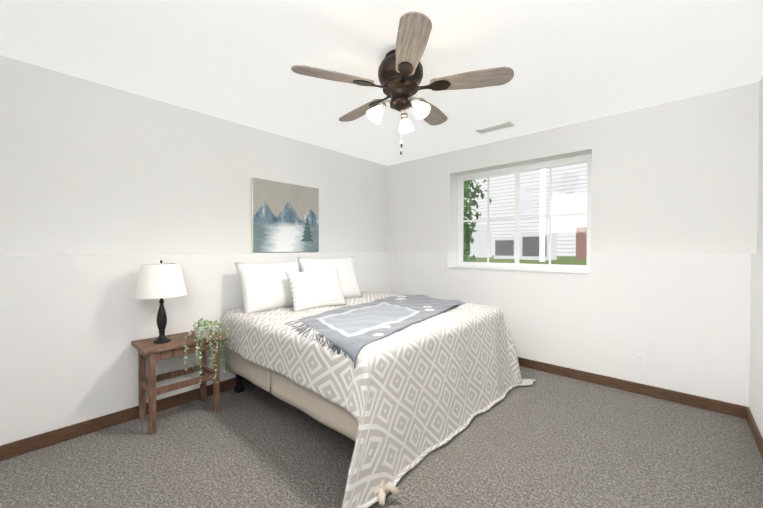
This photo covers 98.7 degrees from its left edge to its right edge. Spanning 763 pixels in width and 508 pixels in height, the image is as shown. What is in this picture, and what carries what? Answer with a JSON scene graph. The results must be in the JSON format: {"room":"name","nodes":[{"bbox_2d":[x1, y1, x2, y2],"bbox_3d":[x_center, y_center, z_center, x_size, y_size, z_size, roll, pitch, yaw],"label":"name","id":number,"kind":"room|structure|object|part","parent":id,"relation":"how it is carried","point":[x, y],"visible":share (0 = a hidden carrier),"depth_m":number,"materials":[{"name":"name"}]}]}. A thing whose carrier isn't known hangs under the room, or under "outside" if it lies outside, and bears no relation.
{"room":"bedroom","nodes":[
{"label":"bedroom","id":0,"kind":"room"},
{"bbox_2d":[0,55,387,254],"bbox_3d":[-1.323,-0.609,3.110,0.120,1.196,4.580,1,1,42],"label":"wall","id":1,"kind":"structure","parent":0,"point":[88,167],"depth_m":2.48,"materials":[{"name":"paint"}]},
{"bbox_2d":[251,177,318,251],"bbox_3d":[-0.969,-0.374,3.383,0.036,0.705,0.765,1,1,42],"label":"picture","id":2,"kind":"object","parent":1,"relation":"attached to","point":[284,217],"visible":0.98,"depth_m":3.33,"materials":[{"name":"paper"}]},
{"bbox_2d":[0,252,396,444],"bbox_3d":[-1.245,0.565,3.057,0.330,1.150,4.580,1,1,42],"label":"wall","id":3,"kind":"structure","parent":0,"point":[72,326],"depth_m":2.12,"materials":[{"name":"paint"}]},
{"bbox_2d":[0,377,251,460],"bbox_3d":[-1.182,1.100,2.879,0.014,0.085,4.150,1,1,42],"label":"baseboard","id":4,"kind":"structure","parent":3,"relation":"attached to","point":[29,444],"depth_m":2.12,"materials":[{"name":"brown wood"}]},
{"bbox_2d":[157,368,167,385],"bbox_3d":[-1.611,0.904,2.408,0.007,0.115,0.070,1,1,42],"label":"electrical outlet","id":5,"kind":"object","parent":3,"relation":"attached to","point":[162,371],"visible":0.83,"depth_m":2.41,"materials":[{"name":"white plastic"}]},
{"bbox_2d":[283,318,350,359],"bbox_3d":[-0.362,0.565,1.952,0.912,0.223,0.232,1,1,42],"label":"fringe","id":6,"kind":"object","parent":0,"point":[302,339],"depth_m":1.92,"materials":[{"name":"white fabric"}]},
{"bbox_2d":[0,366,762,507],"bbox_3d":[-0.012,1.206,1.948,3.660,0.100,4.580,1,1,42],"label":"floor","id":7,"kind":"structure","parent":0,"point":[547,440],"depth_m":1.84,"materials":[{"name":"carpet"}]},
{"bbox_2d":[131,330,224,434],"bbox_3d":[-1.438,0.875,2.338,0.333,0.550,0.500,1,1,42],"label":"nightstand","id":8,"kind":"object","parent":7,"relation":"on","point":[150,351],"visible":0.75,"depth_m":2.26,"materials":[{"name":"brown wood"}]},
{"bbox_2d":[134,260,186,343],"bbox_3d":[-1.507,0.320,2.244,0.300,0.561,0.300,1,1,42],"label":"lamp","id":9,"kind":"object","parent":8,"relation":"on","point":[160,280],"visible":1,"depth_m":2.15,"materials":[{"name":"black"}]},
{"bbox_3d":[-1.507,0.175,2.242,0.300,0.220,0.300,1,1,42],"label":"lamp shade","id":10,"kind":"part","parent":9,"relation":"part of","materials":[{"name":"white fabric"}]},
{"bbox_2d":[183,317,231,383],"bbox_3d":[-1.270,0.701,2.378,0.287,0.491,0.379,1,1,42],"label":"plant","id":11,"kind":"object","parent":8,"relation":"on","point":[202,328],"visible":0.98,"depth_m":2.32,"materials":[{"name":"green plant"}]},
{"bbox_3d":[-1.293,0.558,2.364,0.112,0.082,0.112,1,1,42],"label":"pot","id":12,"kind":"part","parent":11,"relation":"part of","materials":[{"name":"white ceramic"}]},
{"bbox_2d":[221,256,535,507],"bbox_3d":[-0.140,0.592,2.610,1.862,1.109,2.453,1,1,42],"label":"bed","id":13,"kind":"object","parent":7,"relation":"on","point":[395,387],"visible":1,"depth_m":2.10,"materials":[{"name":"grey fabric"}]},
{"bbox_2d":[234,260,299,313],"bbox_3d":[-0.926,0.271,2.824,0.226,0.414,0.625,1,1,42],"label":"pillow","id":14,"kind":"object","parent":13,"relation":"on","point":[265,287],"depth_m":2.69,"materials":[{"name":"white fabric"}]},
{"bbox_2d":[297,256,361,298],"bbox_3d":[-0.501,0.249,3.295,0.228,0.444,0.705,1,1,42],"label":"pillow","id":15,"kind":"object","parent":13,"relation":"on","point":[349,286],"depth_m":3.30,"materials":[{"name":"white fabric"}]},
{"bbox_2d":[299,295,464,368],"bbox_3d":[0.069,0.645,2.659,1.127,0.421,1.841,1,1,42],"label":"throw","id":16,"kind":"object","parent":13,"relation":"on","point":[334,334],"depth_m":2.14,"materials":[{"name":"grey fabric"}]},
{"bbox_2d":[0,0,762,165],"bbox_3d":[-0.012,-1.240,1.912,3.660,0.100,4.580,1,1,42],"label":"ceiling","id":17,"kind":"structure","parent":0,"point":[568,62],"depth_m":1.97,"materials":[{"name":"white paint"}]},
{"bbox_2d":[291,11,513,154],"bbox_3d":[0.112,-0.899,2.030,1.218,0.584,1.220,1,1,42],"label":"fan","id":18,"kind":"object","parent":17,"relation":"hanging from","point":[400,72],"visible":1,"depth_m":1.89,"materials":[{"name":"brown wood"}]},
{"bbox_3d":[0.116,-1.031,1.989,0.276,0.320,0.276,1,1,42],"label":"motor","id":19,"kind":"part","parent":18,"relation":"part of","materials":[{"name":"brown metal"}]},
{"bbox_2d":[476,122,514,133],"bbox_3d":[1.086,-1.204,3.131,0.330,0.006,0.120,1,1,42],"label":"ceiling vent","id":20,"kind":"object","parent":17,"relation":"in","point":[496,127],"visible":1,"depth_m":3.11,"materials":[{"name":"white plastic"}]},
{"bbox_2d":[397,252,750,406],"bbox_3d":[1.489,0.559,3.460,3.180,1.150,0.310,1,1,42],"label":"wall","id":21,"kind":"structure","parent":0,"point":[681,322],"depth_m":2.73,"materials":[{"name":"paint"}]},
{"bbox_2d":[518,357,745,418],"bbox_3d":[1.380,1.093,3.348,3.152,0.085,0.014,1,1,42],"label":"baseboard","id":22,"kind":"structure","parent":21,"relation":"attached to","point":[732,409],"depth_m":2.66,"materials":[{"name":"brown wood"}]},
{"bbox_2d":[634,353,644,368],"bbox_3d":[2.113,0.880,2.684,0.070,0.115,0.008,1,1,42],"label":"electrical outlet","id":23,"kind":"object","parent":21,"relation":"attached to","point":[639,360],"visible":1,"depth_m":2.68,"materials":[{"name":"white plastic"}]},
{"bbox_2d":[388,81,759,253],"bbox_3d":[1.439,-0.615,3.522,3.420,1.196,0.260,1,1,42],"label":"wall","id":24,"kind":"structure","parent":0,"point":[680,176],"depth_m":2.69,"materials":[{"name":"paint"}]},
{"bbox_2d":[447,154,591,273],"bbox_3d":[1.407,-0.392,3.490,1.440,1.119,0.305,1,1,42],"label":"window unit","id":25,"kind":"structure","parent":24,"relation":"in","point":[517,265],"depth_m":3.53,"materials":[{"name":"white plastic"}]},
{"bbox_2d":[749,254,762,437],"bbox_3d":[1.275,0.598,0.772,0.185,1.150,4.580,1,1,42],"label":"wall","id":26,"kind":"structure","parent":0,"point":[756,368],"depth_m":2.08,"materials":[{"name":"paint"}]},
{"bbox_2d":[746,406,762,459],"bbox_3d":[2.205,1.114,1.901,0.014,0.085,1.050,1,1,42],"label":"baseboard","id":27,"kind":"structure","parent":26,"relation":"attached to","point":[756,433],"depth_m":2.03,"materials":[{"name":"brown wood"}]},
{"bbox_2d":[757,75,762,253],"bbox_3d":[1.300,-0.575,0.733,0.120,1.196,4.580,1,1,42],"label":"wall","id":28,"kind":"structure","parent":0,"point":[760,207],"depth_m":2.21,"materials":[{"name":"paint"}]},
{"label":"outside","id":29,"kind":"structure","parent":0,"visible":0},
{"bbox_2d":[468,255,585,264],"bbox_3d":[2.831,0.142,8.359,15.000,0.050,8.720,1,1,42],"label":"grass","id":30,"kind":"structure","parent":29,"point":[565,261],"depth_m":6.38,"materials":[{"name":"green plant"}]},
{"bbox_2d":[469,226,491,257],"bbox_3d":[2.802,-0.354,9.809,0.800,0.900,0.600,1,1,42],"label":"air conditioning unit","id":31,"kind":"object","parent":30,"relation":"on","point":[480,238],"depth_m":9.44,"materials":[{"name":"metal"}]},
{"bbox_2d":[494,236,514,258],"bbox_3d":[3.213,-0.157,8.292,0.550,0.550,0.500,1,1,42],"label":"air conditioning unit","id":32,"kind":"object","parent":30,"relation":"on","point":[511,237],"depth_m":8.10,"materials":[{"name":"metal"}]},
{"bbox_2d":[495,240,513,255],"bbox_3d":[3.038,-0.149,8.099,0.450,0.380,0.020,1,1,42],"label":"grille","id":33,"kind":"object","parent":32,"relation":"attached to","point":[510,252],"depth_m":8.09,"materials":[{"name":"grey metal"}]},
{"bbox_2d":[464,162,586,255],"bbox_3d":[5.860,-3.209,11.652,17.000,7.555,0.300,1,1,42],"label":"building","id":34,"kind":"structure","parent":30,"relation":"on","point":[568,240],"depth_m":11.67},
{"bbox_2d":[520,185,532,213],"bbox_3d":[5.214,-1.991,11.999,0.600,1.000,0.060,1,1,42],"label":"window","id":35,"kind":"structure","parent":34,"relation":"attached to","point":[528,194],"depth_m":11.90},
{"bbox_2d":[520,232,556,259],"bbox_3d":[3.589,-0.180,7.478,0.600,0.620,0.600,1,1,42],"label":"air conditioning unit","id":36,"kind":"object","parent":30,"relation":"on","point":[527,234],"depth_m":7.31,"materials":[{"name":"metal"}]},
{"bbox_2d":[522,236,546,256],"bbox_3d":[3.380,-0.167,7.249,0.500,0.440,0.020,1,1,42],"label":"grille","id":37,"kind":"object","parent":36,"relation":"attached to","point":[528,250],"depth_m":7.28,"materials":[{"name":"grey metal"}]},
{"bbox_2d":[539,168,545,261],"bbox_3d":[3.068,-2.379,6.217,0.080,5.055,0.080,1,1,42],"label":"pipe","id":38,"kind":"object","parent":30,"relation":"on","point":[542,205],"depth_m":6.21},
{"bbox_2d":[576,227,586,259],"bbox_3d":[4.931,-0.246,7.543,0.700,0.750,0.500,1,1,42],"label":"pillar","id":39,"kind":"structure","parent":30,"relation":"on","point":[583,242],"depth_m":7.51,"materials":[{"name":"brown brick"}]},
{"bbox_2d":[574,219,586,226],"bbox_3d":[4.931,-0.706,7.536,0.760,0.170,0.560,1,1,42],"label":"cap","id":40,"kind":"object","parent":39,"relation":"on","point":[578,222],"depth_m":7.50,"materials":[{"name":"metal"}]},
{"bbox_3d":[1.139,-0.610,4.899,0.060,1.556,0.053,1,1,42],"label":"window","id":41,"kind":"structure","parent":0,"visible":0},
{"bbox_2d":[463,235,473,261],"label":"leaves","id":42,"kind":"object","parent":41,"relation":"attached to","point":[466,257],"depth_m":5.06,"materials":[{"name":"green plant"}]},
{"bbox_2d":[463,179,479,232],"label":"leaves","id":43,"kind":"object","parent":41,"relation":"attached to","point":[469,203],"depth_m":4.84,"materials":[{"name":"green plant"}]},
{"bbox_2d":[463,180,483,261],"bbox_3d":[1.188,-0.709,4.947,0.774,1.852,1.352,1,1,42],"label":"tree","id":44,"kind":"object","parent":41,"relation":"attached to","point":[474,196],"depth_m":4.92,"materials":[{"name":"green plant"}]}
]}

